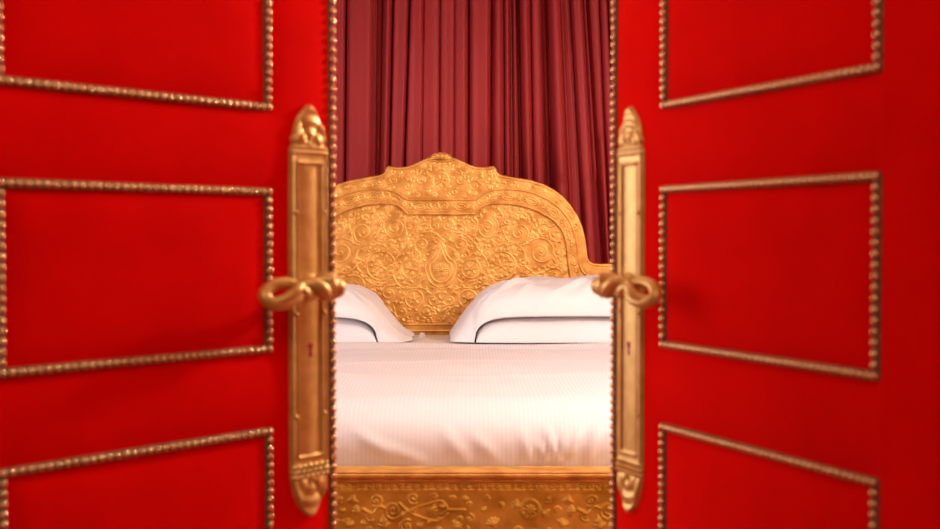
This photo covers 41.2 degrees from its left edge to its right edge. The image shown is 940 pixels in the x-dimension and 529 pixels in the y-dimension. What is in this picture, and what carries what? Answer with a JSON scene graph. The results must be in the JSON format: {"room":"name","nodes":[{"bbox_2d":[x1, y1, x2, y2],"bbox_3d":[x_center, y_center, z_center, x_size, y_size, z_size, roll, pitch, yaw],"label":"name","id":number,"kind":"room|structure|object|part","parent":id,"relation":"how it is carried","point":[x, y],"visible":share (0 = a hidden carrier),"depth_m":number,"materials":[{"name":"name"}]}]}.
{"room":"bedroom doorway","nodes":[
{"label":"bedroom doorway","id":0,"kind":"room"},
{"bbox_3d":[0.050,1.202,1.960,4.820,0.100,7.060,0,1,0],"label":"floor","id":1,"kind":"structure","parent":0,"visible":0},
{"bbox_2d":[0,0,345,528],"bbox_3d":[-0.359,0.037,1.291,0.101,2.238,0.623,1,2,40],"label":"door","id":2,"kind":"structure","parent":1,"relation":"on","point":[169,286],"depth_m":1.33,"materials":[{"name":"red fabric"}]},
{"bbox_3d":[-0.341,-0.555,1.305,0.003,0.764,0.344,1,2,40],"label":"braid trim","id":3,"kind":"part","parent":2,"relation":"part of","materials":[{"name":"brown metal"}]},
{"bbox_3d":[-0.341,0.010,1.319,0.003,0.192,0.344,1,2,40],"label":"braid trim","id":4,"kind":"part","parent":2,"relation":"part of","materials":[{"name":"brown metal"}]},
{"bbox_3d":[-0.341,0.602,1.333,0.003,0.820,0.344,1,2,40],"label":"braid trim","id":5,"kind":"part","parent":2,"relation":"part of","materials":[{"name":"brown metal"}]},
{"bbox_3d":[-0.196,0.030,1.431,0.032,0.042,0.110,1,2,40],"label":"twisted lever","id":6,"kind":"part","parent":2,"relation":"part of","materials":[{"name":"gold metal"}]},
{"bbox_3d":[-0.192,0.056,1.491,0.011,0.492,0.062,1,2,40],"label":"handle plate","id":7,"kind":"part","parent":2,"relation":"part of","materials":[{"name":"gold metal"}]},
{"bbox_3d":[-0.169,0.032,1.525,0.002,2.198,0.010,1,2,40],"label":"braid trim","id":8,"kind":"part","parent":2,"relation":"part of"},
{"bbox_3d":[-0.159,0.028,1.473,0.025,0.025,0.025,1,2,40],"label":"knob","id":9,"kind":"part","parent":2,"relation":"part of","materials":[{"name":"gold metal"}]},
{"bbox_2d":[335,152,612,528],"bbox_3d":[-0.110,0.355,3.749,1.830,1.508,2.081,0,1,0],"label":"bed","id":10,"kind":"object","parent":1,"relation":"on","point":[427,236],"visible":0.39,"depth_m":4.70,"materials":[{"name":"gold wood"}]},
{"bbox_3d":[-0.110,-0.065,4.711,1.057,0.344,0.010,0,1,0],"label":"moulding","id":11,"kind":"part","parent":10,"relation":"part of","materials":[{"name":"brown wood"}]},
{"bbox_3d":[-0.110,-0.116,4.706,1.510,0.344,0.008,0,1,0],"label":"moulding","id":12,"kind":"part","parent":10,"relation":"part of","materials":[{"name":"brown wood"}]},
{"bbox_3d":[-0.110,0.142,4.739,1.737,1.084,0.072,0,1,0],"label":"headboard","id":13,"kind":"part","parent":10,"relation":"part of","materials":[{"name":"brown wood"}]},
{"bbox_2d":[335,333,612,465],"bbox_3d":[-0.110,0.437,3.745,1.730,0.334,1.923,0,1,0],"label":"duvet","id":14,"kind":"object","parent":10,"relation":"on","point":[424,400],"visible":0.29,"depth_m":2.87,"materials":[{"name":"white fabric"}]},
{"bbox_2d":[335,317,376,341],"bbox_3d":[-0.668,0.214,4.490,0.703,0.108,0.417,0,1,0],"label":"pillow","id":15,"kind":"object","parent":14,"relation":"on","point":[347,329],"visible":0.12,"depth_m":4.30,"materials":[{"name":"white fabric"}]},
{"bbox_2d":[335,283,413,341],"bbox_3d":[-0.585,0.167,4.488,0.767,0.203,0.435,0,1,0],"label":"pillow","id":16,"kind":"object","parent":14,"relation":"on","point":[358,302],"visible":0.39,"depth_m":4.32,"materials":[{"name":"white fabric"}]},
{"bbox_2d":[476,317,612,342],"bbox_3d":[0.368,0.214,4.495,0.704,0.108,0.416,0,1,0],"label":"pillow","id":17,"kind":"object","parent":14,"relation":"on","point":[514,329],"visible":0.39,"depth_m":4.30,"materials":[{"name":"white fabric"}]},
{"bbox_2d":[449,275,612,342],"bbox_3d":[0.307,0.154,4.487,0.769,0.228,0.438,0,1,0],"label":"pillow","id":18,"kind":"object","parent":17,"relation":"on","point":[530,296],"visible":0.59,"depth_m":4.30,"materials":[{"name":"white fabric"}]},
{"bbox_3d":[-0.110,0.684,2.756,1.800,0.419,0.053,0,1,0],"label":"footboard","id":19,"kind":"part","parent":10,"relation":"part of","materials":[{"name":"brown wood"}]},
{"bbox_3d":[-0.110,0.461,2.748,1.820,0.028,0.073,0,1,0],"label":"rail","id":20,"kind":"part","parent":10,"relation":"part of","materials":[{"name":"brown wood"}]},
{"bbox_3d":[-0.110,-0.179,4.711,1.745,0.455,0.014,0,1,0],"label":"moulding","id":21,"kind":"part","parent":10,"relation":"part of","materials":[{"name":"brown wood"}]},
{"bbox_2d":[591,0,939,528],"bbox_3d":[0.291,0.037,1.321,0.101,2.238,0.588,-1,2,-23],"label":"door","id":22,"kind":"structure","parent":1,"relation":"on","point":[773,279],"depth_m":1.28,"materials":[{"name":"red fabric"}]},
{"bbox_3d":[0.161,0.026,1.533,0.025,0.025,0.025,-1,2,-23],"label":"knob","id":23,"kind":"part","parent":22,"relation":"part of","materials":[{"name":"gold metal"}]},
{"bbox_3d":[0.183,0.030,1.584,0.002,2.198,0.010,-1,2,-23],"label":"braid trim","id":24,"kind":"part","parent":22,"relation":"part of","materials":[{"name":"brown metal"}]},
{"bbox_3d":[0.187,0.029,1.476,0.032,0.042,0.122,-1,2,-23],"label":"twisted lever","id":25,"kind":"part","parent":22,"relation":"part of","materials":[{"name":"gold metal"}]},
{"bbox_3d":[0.197,0.057,1.540,0.011,0.502,0.061,-1,2,-23],"label":"handle plate","id":26,"kind":"part","parent":22,"relation":"part of","materials":[{"name":"gold metal"}]},
{"bbox_3d":[0.300,0.602,1.324,0.003,0.822,0.373,-1,2,-23],"label":"braid trim","id":27,"kind":"part","parent":22,"relation":"part of","materials":[{"name":"brown metal"}]},
{"bbox_3d":[0.300,0.007,1.310,0.003,0.193,0.373,-1,2,-23],"label":"braid trim","id":28,"kind":"part","parent":22,"relation":"part of","materials":[{"name":"brown metal"}]},
{"bbox_3d":[0.300,-0.558,1.296,0.003,0.758,0.373,-1,2,-23],"label":"braid trim","id":29,"kind":"part","parent":22,"relation":"part of","materials":[{"name":"brown metal"}]},
{"bbox_3d":[0.050,-1.391,4.742,4.500,0.550,1.050,0,1,0],"label":"trim","id":30,"kind":"structure","parent":0,"visible":0},
{"bbox_2d":[335,0,613,263],"bbox_3d":[-0.010,-0.030,5.031,5.159,2.175,0.120,0,1,0],"label":"curtain","id":31,"kind":"object","parent":30,"relation":"hanging from","point":[522,89],"visible":0.17,"depth_m":5.00,"materials":[{"name":"red fabric"}]}
]}

